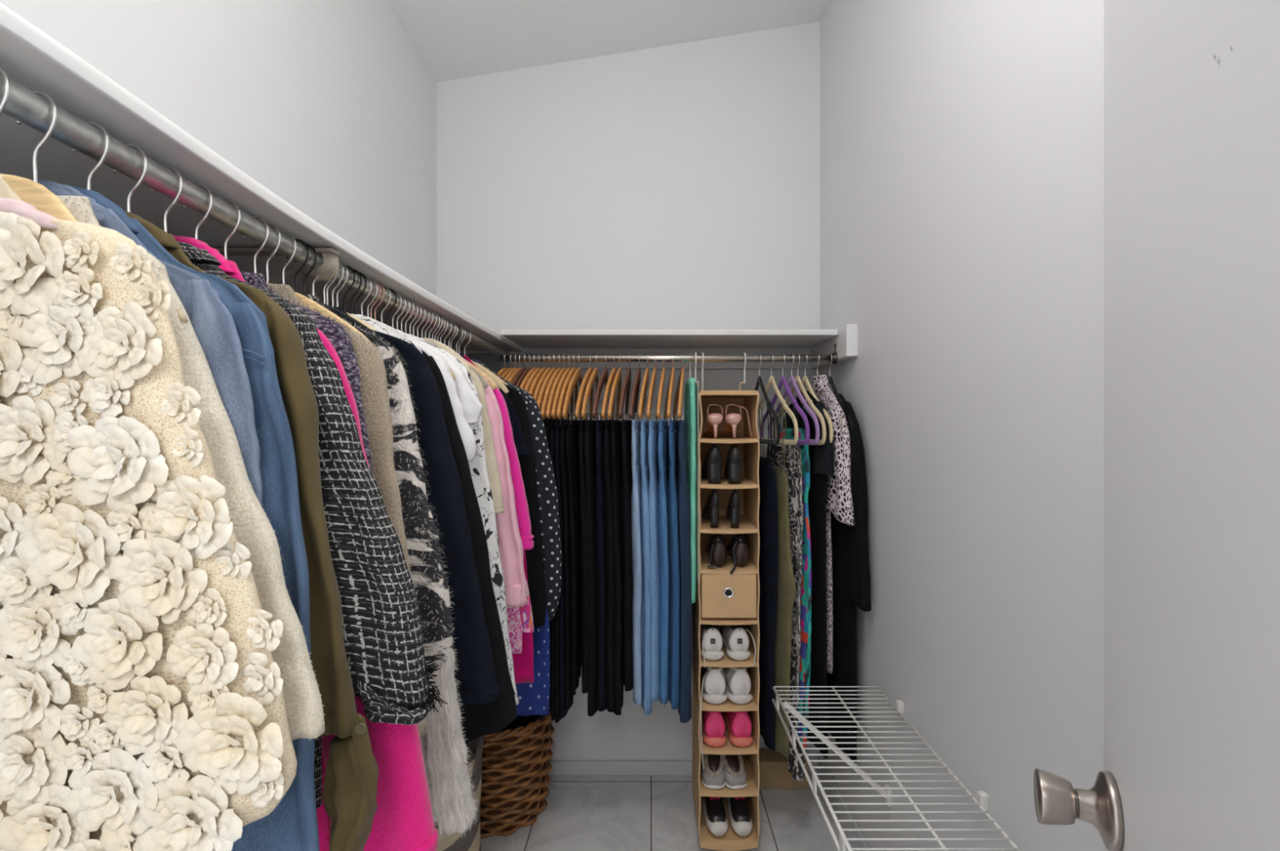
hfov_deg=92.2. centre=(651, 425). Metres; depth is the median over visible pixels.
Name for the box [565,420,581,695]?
trousers
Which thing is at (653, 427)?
jeans
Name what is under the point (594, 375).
hanger
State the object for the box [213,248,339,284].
shelf bracket
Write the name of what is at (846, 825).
baseboard
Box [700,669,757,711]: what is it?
shelf
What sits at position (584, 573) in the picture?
trousers
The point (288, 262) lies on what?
clothes hanger
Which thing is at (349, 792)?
jacket
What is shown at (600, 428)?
trousers
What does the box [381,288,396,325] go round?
clothes hanger
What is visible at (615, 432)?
trousers
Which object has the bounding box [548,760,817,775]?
baseboard
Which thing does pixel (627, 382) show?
hanger
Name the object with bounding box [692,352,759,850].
organizer
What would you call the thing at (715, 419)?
heels
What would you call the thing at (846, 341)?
cleat
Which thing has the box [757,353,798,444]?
hanger
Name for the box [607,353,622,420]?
hanger
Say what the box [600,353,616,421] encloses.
hanger
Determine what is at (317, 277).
clothes hanger
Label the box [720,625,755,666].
sneaker
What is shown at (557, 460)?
trousers
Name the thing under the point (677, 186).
wall
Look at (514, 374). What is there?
hanger
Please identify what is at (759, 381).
hanger
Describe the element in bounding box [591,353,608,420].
hanger
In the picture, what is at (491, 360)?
closet rod
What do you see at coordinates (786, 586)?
dress
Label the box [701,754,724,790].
slipper
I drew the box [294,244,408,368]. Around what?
clothes hanger
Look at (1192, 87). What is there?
door
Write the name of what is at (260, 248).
clothes hanger
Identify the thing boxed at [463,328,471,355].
clothes hanger
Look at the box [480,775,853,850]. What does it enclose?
floor
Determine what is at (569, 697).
trousers
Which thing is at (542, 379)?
hanger
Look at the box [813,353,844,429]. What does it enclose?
hanger
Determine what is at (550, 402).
hanger
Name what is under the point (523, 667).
dress
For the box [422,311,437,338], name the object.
clothes hanger
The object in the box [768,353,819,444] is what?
hanger
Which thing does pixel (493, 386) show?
clothes hanger
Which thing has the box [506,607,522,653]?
dress
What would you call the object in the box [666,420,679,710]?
jeans
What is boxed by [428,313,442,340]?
clothes hanger
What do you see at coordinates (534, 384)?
hanger
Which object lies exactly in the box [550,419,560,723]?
trousers
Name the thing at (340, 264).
clothes hanger
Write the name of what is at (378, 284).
clothes hanger
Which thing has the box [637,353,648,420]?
hanger
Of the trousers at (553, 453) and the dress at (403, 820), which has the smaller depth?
the dress at (403, 820)
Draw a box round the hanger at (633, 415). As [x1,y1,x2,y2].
[628,353,640,420]
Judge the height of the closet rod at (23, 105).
0.050 m
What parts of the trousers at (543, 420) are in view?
leg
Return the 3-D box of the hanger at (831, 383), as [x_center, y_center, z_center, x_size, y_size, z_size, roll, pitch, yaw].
[0.598,-0.091,2.060,0.009,0.303,0.406,0,0,-3]
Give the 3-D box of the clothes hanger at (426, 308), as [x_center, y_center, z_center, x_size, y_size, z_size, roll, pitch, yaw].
[-0.540,-0.182,1.452,0.313,0.199,0.008,0,0,0]
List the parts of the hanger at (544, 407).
shoulder arm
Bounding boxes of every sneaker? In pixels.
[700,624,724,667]
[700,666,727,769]
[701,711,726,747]
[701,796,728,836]
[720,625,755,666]
[722,711,753,747]
[724,666,752,704]
[726,796,752,836]
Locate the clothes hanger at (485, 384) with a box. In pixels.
[407,302,488,389]
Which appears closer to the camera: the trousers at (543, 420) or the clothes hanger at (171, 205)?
the clothes hanger at (171, 205)
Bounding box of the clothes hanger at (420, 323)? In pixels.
[417,304,426,337]
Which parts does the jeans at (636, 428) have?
seat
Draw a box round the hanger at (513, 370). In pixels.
[504,353,517,381]
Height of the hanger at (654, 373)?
0.243 m
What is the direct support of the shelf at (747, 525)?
attached to the organizer at (722, 597)
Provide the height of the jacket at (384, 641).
0.631 m
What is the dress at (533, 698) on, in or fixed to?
hanging from the clothes hanger at (457, 326)
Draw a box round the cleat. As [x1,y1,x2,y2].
[810,324,857,368]
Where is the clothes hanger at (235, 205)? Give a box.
[213,199,240,260]
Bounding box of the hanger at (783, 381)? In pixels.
[760,353,809,444]
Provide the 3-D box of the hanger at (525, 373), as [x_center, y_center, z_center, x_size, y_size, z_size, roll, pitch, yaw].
[-0.415,-0.120,2.060,0.032,0.243,0.452,0,0,0]
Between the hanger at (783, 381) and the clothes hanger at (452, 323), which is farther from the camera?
the hanger at (783, 381)
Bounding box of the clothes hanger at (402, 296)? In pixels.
[389,293,406,329]
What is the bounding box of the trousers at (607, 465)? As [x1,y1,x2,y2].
[604,419,613,712]
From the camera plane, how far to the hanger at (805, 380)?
1.98 m
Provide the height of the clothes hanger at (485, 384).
0.199 m
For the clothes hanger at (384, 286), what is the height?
0.199 m
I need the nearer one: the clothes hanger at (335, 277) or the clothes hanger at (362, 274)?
the clothes hanger at (335, 277)
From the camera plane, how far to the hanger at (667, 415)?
1.93 m
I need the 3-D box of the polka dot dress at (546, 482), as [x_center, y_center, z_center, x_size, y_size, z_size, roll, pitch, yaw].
[-0.541,0.188,1.786,0.563,0.751,0.044,0,0,0]
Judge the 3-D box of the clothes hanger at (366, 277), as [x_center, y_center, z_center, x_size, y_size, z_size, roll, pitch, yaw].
[-0.540,-0.177,1.150,0.266,0.209,0.008,0,0,0]
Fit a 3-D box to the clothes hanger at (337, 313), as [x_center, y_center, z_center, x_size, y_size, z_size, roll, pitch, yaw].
[-0.540,-0.184,0.938,0.323,0.199,0.008,0,0,0]
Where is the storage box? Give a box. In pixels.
[759,749,809,789]
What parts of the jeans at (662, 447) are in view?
seat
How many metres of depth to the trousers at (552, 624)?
1.89 m
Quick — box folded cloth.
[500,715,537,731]
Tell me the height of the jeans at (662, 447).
0.898 m
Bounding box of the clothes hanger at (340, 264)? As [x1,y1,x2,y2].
[331,262,343,306]
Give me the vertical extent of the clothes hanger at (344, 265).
0.199 m
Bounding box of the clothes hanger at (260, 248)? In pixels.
[243,216,269,273]
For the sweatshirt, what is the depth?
1.41 m
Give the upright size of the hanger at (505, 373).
0.243 m
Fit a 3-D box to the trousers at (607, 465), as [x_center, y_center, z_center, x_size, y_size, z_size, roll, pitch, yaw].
[-0.124,0.430,2.060,0.041,0.897,0.392,0,0,0]
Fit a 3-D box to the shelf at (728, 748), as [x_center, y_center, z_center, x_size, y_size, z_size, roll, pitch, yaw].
[0.241,1.013,2.054,0.178,0.015,0.293,0,0,0]
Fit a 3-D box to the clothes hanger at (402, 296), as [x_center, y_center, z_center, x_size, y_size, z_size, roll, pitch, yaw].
[-0.540,-0.177,1.310,0.266,0.209,0.008,0,0,0]
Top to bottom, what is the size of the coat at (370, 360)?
0.749 m
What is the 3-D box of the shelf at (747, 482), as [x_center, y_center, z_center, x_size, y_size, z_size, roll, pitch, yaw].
[0.241,0.189,2.054,0.178,0.015,0.293,0,0,0]
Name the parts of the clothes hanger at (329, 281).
arm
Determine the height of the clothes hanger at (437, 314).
0.199 m
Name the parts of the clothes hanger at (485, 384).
arm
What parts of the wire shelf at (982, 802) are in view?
long rod, long rod, long rod, long rod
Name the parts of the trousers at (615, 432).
seat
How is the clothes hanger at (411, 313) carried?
hanging from the closet rod at (23, 105)
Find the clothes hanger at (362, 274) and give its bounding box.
[347,271,366,314]
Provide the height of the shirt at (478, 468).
0.760 m
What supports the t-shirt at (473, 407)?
hanging from the clothes hanger at (380, 285)
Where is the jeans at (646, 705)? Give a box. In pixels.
[640,420,652,715]
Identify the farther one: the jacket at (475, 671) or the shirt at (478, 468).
the shirt at (478, 468)
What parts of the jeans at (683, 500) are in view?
leg, seat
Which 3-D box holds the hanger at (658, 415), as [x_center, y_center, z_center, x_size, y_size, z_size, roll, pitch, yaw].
[0.031,-0.120,2.060,0.032,0.243,0.452,0,0,0]
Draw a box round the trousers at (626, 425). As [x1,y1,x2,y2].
[621,419,633,691]
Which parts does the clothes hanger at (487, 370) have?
arm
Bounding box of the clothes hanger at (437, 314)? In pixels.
[426,312,439,339]
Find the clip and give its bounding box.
[302,256,339,281]
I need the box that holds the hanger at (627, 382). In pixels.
[617,353,631,420]
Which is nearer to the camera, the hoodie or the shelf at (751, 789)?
the hoodie
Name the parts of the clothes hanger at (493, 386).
arm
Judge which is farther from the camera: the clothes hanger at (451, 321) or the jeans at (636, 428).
the jeans at (636, 428)
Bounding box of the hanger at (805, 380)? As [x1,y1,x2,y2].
[795,353,833,443]
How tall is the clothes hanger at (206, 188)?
0.209 m
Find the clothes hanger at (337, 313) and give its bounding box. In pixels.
[285,239,402,364]
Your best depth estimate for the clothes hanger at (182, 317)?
0.54 m
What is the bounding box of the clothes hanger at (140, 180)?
[112,143,147,212]
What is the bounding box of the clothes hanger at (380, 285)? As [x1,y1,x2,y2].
[368,282,384,319]
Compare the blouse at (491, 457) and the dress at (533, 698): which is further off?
the dress at (533, 698)
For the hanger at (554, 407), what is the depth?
1.90 m
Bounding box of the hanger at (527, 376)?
[519,353,541,411]
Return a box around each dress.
[173,235,439,850]
[457,352,533,632]
[462,355,533,684]
[472,359,550,715]
[477,360,561,621]
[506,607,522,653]
[758,403,795,757]
[759,404,777,751]
[766,403,805,782]
[778,403,811,757]
[783,391,834,758]
[811,375,854,673]
[826,393,871,763]
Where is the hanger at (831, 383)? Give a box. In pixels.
[827,353,853,429]
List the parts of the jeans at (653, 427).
seat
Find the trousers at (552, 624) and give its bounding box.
[545,420,555,720]
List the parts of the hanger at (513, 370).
shoulder arm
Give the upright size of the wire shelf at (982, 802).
0.319 m
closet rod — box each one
[0,74,511,355]
[457,352,812,368]
[499,343,837,364]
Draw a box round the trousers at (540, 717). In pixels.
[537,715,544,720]
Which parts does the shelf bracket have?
bracket arm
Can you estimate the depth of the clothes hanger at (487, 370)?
1.71 m
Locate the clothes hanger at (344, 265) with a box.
[336,262,348,306]
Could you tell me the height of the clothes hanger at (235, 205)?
0.209 m
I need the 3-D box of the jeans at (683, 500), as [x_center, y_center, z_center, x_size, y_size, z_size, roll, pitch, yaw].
[0.104,0.446,2.060,0.051,0.928,0.393,0,0,0]
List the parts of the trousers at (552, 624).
seat, leg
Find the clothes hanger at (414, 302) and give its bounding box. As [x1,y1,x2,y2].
[403,300,418,333]
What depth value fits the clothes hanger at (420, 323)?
1.42 m
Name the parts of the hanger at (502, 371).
shoulder arm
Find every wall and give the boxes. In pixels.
[0,0,436,296]
[436,21,820,760]
[820,0,1103,850]
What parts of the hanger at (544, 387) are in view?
shoulder arm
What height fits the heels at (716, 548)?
0.099 m
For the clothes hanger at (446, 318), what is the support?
hanging from the closet rod at (23, 105)
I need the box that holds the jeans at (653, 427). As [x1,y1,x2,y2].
[648,419,659,702]
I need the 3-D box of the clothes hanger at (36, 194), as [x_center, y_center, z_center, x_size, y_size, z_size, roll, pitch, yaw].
[-0.540,-0.196,0.500,0.244,0.198,0.008,0,0,0]
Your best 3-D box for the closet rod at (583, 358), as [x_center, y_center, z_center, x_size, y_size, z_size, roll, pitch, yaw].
[0.056,-0.239,2.060,1.123,0.068,0.040,0,0,0]
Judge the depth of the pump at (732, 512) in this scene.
1.93 m
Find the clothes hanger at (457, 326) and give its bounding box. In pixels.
[453,325,466,354]
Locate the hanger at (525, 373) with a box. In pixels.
[515,353,531,387]
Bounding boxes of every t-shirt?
[396,329,482,425]
[409,338,475,461]
[459,354,529,455]
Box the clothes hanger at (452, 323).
[452,323,460,351]
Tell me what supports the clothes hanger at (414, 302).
hanging from the closet rod at (23, 105)
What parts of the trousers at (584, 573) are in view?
seat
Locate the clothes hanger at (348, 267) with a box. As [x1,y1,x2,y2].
[335,265,355,311]
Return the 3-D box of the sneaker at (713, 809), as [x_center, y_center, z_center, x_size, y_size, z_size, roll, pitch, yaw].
[0.205,1.216,2.044,0.074,0.133,0.245,0,0,-3]
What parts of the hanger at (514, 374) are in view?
shoulder arm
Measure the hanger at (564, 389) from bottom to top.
0.243 m
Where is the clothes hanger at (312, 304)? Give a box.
[255,222,382,358]
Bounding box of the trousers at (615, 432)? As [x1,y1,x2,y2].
[610,420,623,715]
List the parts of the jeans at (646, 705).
seat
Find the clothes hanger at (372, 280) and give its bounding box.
[360,278,453,377]
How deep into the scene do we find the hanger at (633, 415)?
1.93 m
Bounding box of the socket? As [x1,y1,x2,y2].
[830,352,837,364]
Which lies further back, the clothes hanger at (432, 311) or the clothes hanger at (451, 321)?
the clothes hanger at (451, 321)
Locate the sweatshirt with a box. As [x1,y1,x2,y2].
[484,378,527,608]
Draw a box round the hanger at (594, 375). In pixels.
[581,353,599,420]
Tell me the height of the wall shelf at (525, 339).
0.019 m
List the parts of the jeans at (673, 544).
leg, seat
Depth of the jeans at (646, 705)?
1.88 m
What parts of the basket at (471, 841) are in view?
handle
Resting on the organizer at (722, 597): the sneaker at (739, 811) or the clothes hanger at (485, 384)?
the sneaker at (739, 811)
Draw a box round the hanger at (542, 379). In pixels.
[533,353,555,420]
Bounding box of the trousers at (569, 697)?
[560,419,573,711]
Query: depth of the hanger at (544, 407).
1.90 m
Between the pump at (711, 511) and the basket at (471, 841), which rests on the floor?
the basket at (471, 841)
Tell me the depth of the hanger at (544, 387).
1.91 m
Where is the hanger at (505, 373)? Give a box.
[501,353,512,378]
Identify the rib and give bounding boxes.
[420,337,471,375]
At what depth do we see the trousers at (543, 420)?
1.92 m
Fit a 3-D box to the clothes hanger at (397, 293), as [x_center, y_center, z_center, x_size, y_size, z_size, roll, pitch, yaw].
[-0.540,-0.182,1.288,0.313,0.199,0.008,0,0,0]
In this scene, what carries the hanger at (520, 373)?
hanging from the closet rod at (583, 358)
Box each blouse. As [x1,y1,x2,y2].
[351,314,422,353]
[471,369,504,514]
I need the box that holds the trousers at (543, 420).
[542,420,551,716]
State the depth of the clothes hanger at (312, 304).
0.86 m
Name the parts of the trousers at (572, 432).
seat, leg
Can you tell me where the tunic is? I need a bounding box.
[467,356,546,627]
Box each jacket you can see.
[0,174,297,850]
[63,184,319,850]
[124,210,378,850]
[177,241,447,808]
[333,306,499,704]
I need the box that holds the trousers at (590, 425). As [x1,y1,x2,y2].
[584,420,598,716]
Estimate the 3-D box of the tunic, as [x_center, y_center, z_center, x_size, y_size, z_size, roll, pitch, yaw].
[-0.539,0.179,1.684,0.501,0.734,0.050,0,0,0]
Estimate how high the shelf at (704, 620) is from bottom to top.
0.015 m
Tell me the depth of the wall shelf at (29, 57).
0.71 m
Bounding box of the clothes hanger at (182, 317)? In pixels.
[15,89,188,322]
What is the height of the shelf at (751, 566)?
0.015 m
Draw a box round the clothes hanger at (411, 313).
[398,297,413,333]
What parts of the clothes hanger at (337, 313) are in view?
arm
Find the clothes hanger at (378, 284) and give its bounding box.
[363,280,454,378]
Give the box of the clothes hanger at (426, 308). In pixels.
[415,306,430,337]
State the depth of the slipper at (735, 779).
1.94 m
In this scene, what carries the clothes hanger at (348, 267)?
hanging from the closet rod at (23, 105)
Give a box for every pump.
[702,488,719,527]
[725,488,739,527]
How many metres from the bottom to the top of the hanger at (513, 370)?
0.243 m
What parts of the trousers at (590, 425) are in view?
seat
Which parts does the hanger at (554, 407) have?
shoulder arm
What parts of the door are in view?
knob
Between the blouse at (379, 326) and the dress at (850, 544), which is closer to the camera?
the blouse at (379, 326)
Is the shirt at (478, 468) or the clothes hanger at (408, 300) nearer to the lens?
the shirt at (478, 468)
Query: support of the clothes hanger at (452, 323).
hanging from the closet rod at (23, 105)
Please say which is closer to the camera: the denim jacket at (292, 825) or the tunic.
the denim jacket at (292, 825)
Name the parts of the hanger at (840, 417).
frame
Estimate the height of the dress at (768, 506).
1.086 m
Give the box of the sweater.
[240,271,378,486]
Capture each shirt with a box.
[31,179,262,506]
[407,333,519,705]
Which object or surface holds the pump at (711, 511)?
on the organizer at (722, 597)
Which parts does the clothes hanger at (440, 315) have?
arm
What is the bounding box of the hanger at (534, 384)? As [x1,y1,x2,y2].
[528,353,549,420]
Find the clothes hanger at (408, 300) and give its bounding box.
[394,296,410,331]
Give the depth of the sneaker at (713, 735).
1.93 m
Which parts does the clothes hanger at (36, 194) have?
arm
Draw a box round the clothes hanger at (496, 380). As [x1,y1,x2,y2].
[449,322,508,394]
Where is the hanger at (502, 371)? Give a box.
[497,353,506,376]
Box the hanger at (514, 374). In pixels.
[507,353,521,383]
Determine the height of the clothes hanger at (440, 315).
0.199 m
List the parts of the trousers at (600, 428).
seat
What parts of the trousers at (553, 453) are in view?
seat, leg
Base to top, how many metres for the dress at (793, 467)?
1.186 m
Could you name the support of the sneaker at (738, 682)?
on the organizer at (722, 597)
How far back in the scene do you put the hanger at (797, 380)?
1.97 m
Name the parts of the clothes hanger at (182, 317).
arm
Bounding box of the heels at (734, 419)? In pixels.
[724,413,742,426]
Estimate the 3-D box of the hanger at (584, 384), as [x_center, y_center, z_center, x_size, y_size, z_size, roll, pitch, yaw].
[-0.213,-0.120,2.060,0.032,0.243,0.452,0,0,0]
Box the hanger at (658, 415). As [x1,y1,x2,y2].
[655,353,665,424]
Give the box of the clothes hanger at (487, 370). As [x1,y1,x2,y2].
[451,324,508,386]
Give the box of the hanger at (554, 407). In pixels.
[551,353,573,426]
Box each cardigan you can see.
[57,195,324,740]
[302,291,479,839]
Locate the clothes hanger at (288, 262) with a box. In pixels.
[272,231,296,284]
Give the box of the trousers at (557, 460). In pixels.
[555,420,567,719]
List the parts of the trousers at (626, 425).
seat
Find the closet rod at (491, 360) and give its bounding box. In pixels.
[457,352,812,368]
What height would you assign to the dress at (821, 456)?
1.136 m
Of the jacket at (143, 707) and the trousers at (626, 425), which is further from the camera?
the trousers at (626, 425)
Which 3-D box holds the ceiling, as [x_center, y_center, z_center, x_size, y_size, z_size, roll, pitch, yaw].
[-0.088,-1.581,1.143,1.724,0.539,2.725,0,0,0]
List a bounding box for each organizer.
[684,352,698,603]
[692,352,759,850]
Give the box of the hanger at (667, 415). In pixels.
[663,353,674,425]
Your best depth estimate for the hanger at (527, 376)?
1.96 m
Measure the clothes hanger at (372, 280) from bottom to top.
0.199 m
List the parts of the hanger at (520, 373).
shoulder arm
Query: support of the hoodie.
hanging from the clothes hanger at (432, 311)
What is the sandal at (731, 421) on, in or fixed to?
on the organizer at (722, 597)
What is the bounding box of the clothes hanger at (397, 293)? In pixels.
[385,291,401,328]
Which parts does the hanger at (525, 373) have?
shoulder arm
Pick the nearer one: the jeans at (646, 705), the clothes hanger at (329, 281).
the clothes hanger at (329, 281)
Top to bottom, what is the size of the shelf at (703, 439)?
0.015 m
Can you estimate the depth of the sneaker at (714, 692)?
1.93 m
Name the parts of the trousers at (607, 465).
seat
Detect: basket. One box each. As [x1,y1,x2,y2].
[434,735,484,850]
[480,711,554,839]
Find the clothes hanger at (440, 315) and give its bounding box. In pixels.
[431,315,499,390]
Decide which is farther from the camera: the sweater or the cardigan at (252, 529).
the sweater
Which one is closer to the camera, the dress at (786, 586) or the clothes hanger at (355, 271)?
the clothes hanger at (355, 271)
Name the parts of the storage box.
box lid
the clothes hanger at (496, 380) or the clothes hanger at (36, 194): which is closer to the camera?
the clothes hanger at (36, 194)
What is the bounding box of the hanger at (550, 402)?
[545,353,568,426]
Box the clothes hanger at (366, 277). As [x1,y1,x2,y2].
[353,275,372,315]
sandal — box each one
[702,404,723,438]
[719,404,752,438]
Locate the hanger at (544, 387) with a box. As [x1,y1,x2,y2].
[537,353,559,426]
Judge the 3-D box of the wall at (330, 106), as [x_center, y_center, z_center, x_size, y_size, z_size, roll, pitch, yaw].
[-0.890,-0.200,1.083,0.120,3.100,2.605,0,0,0]
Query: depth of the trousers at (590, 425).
1.89 m
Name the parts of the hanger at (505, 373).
shoulder arm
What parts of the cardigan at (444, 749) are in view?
ribbed panel, ribbed panel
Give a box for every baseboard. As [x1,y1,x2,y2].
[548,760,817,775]
[817,752,870,850]
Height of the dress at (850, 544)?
1.126 m
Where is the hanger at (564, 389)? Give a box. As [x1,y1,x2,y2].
[555,353,577,426]
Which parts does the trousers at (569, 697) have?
seat, leg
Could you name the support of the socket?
attached to the closet rod at (583, 358)
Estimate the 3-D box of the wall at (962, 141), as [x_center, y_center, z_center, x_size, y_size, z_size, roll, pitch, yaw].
[0.714,-0.200,1.083,0.120,3.100,2.605,0,0,0]
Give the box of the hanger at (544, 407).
[540,353,564,426]
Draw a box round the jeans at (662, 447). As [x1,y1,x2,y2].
[657,419,669,706]
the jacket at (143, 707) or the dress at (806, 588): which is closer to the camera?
the jacket at (143, 707)
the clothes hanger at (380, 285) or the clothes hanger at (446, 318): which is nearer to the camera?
the clothes hanger at (380, 285)
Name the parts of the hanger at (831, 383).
frame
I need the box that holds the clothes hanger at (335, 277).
[325,271,375,330]
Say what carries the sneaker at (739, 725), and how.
on the organizer at (722, 597)
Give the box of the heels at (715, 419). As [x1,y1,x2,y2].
[706,413,723,426]
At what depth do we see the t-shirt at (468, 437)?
1.14 m
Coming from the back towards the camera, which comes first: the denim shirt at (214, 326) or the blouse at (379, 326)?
the blouse at (379, 326)
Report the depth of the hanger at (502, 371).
2.02 m
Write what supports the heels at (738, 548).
on the organizer at (722, 597)
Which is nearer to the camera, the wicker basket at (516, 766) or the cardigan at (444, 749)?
the cardigan at (444, 749)
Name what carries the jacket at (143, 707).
hanging from the clothes hanger at (36, 194)
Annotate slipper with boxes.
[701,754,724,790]
[721,755,746,790]
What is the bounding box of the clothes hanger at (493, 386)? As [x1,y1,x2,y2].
[418,308,497,391]
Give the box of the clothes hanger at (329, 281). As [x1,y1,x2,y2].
[323,280,373,330]
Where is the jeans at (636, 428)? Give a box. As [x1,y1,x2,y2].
[631,420,642,707]
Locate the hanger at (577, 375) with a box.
[561,353,582,426]
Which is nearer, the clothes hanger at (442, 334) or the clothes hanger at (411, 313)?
the clothes hanger at (411, 313)
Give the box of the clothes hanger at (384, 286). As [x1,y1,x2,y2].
[373,285,391,323]
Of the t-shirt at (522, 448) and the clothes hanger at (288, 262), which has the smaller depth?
the clothes hanger at (288, 262)
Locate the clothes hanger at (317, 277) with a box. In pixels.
[304,253,323,295]
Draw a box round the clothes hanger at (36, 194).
[0,67,78,222]
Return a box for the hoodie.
[462,358,533,550]
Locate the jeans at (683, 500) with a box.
[675,420,692,723]
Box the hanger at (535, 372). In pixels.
[524,353,544,420]
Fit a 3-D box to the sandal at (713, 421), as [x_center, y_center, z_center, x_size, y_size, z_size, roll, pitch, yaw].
[0.203,-0.014,2.058,0.056,0.107,0.244,0,0,0]
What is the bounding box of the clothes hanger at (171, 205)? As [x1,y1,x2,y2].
[150,164,182,233]
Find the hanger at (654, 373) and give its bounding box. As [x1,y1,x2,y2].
[646,353,656,420]
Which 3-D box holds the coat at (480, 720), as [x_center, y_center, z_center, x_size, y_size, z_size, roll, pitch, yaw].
[-0.531,0.186,1.087,0.586,0.751,0.061,0,0,1]
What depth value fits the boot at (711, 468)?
1.93 m
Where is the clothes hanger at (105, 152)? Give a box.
[71,120,109,190]
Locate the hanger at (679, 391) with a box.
[672,353,684,420]
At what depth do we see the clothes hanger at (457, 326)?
1.73 m
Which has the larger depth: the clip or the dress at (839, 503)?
the dress at (839, 503)
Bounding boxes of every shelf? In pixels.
[0,2,521,351]
[500,329,837,348]
[700,436,757,443]
[700,476,757,488]
[700,515,757,533]
[700,551,757,574]
[700,617,757,625]
[700,631,757,667]
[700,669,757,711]
[700,711,757,755]
[700,754,757,797]
[772,686,1020,850]
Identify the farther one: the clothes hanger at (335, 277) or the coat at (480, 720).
the coat at (480, 720)
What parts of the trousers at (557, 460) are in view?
seat, leg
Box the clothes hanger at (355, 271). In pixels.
[349,269,361,314]
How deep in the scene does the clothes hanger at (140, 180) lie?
0.64 m
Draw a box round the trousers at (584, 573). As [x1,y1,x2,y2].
[577,420,588,693]
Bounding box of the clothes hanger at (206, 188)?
[182,182,213,239]
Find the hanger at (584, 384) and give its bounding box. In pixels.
[574,353,593,420]
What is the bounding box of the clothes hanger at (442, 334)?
[434,316,448,342]
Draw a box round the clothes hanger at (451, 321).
[443,320,456,347]
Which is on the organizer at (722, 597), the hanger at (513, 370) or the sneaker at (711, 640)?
the sneaker at (711, 640)
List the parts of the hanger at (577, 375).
shoulder arm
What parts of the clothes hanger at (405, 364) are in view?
arm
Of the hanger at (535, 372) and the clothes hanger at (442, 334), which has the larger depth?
the hanger at (535, 372)
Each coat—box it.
[266,283,426,737]
[421,350,516,743]
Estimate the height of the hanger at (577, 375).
0.243 m
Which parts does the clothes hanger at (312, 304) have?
arm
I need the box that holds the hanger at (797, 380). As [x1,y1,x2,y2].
[774,353,826,444]
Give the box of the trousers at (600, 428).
[595,420,606,711]
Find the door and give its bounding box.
[1033,0,1279,850]
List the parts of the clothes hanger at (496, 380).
arm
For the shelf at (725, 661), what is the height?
0.015 m
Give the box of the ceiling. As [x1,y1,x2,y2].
[386,0,828,82]
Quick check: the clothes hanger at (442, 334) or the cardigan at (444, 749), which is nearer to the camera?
the cardigan at (444, 749)
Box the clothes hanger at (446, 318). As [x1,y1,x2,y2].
[444,318,452,345]
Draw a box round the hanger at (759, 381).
[754,353,780,444]
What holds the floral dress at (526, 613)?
hanging from the clothes hanger at (442, 334)
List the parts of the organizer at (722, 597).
panel, panel, panel, drawer, panel, panel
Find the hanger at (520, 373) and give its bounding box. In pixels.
[511,353,526,385]
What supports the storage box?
on the floor

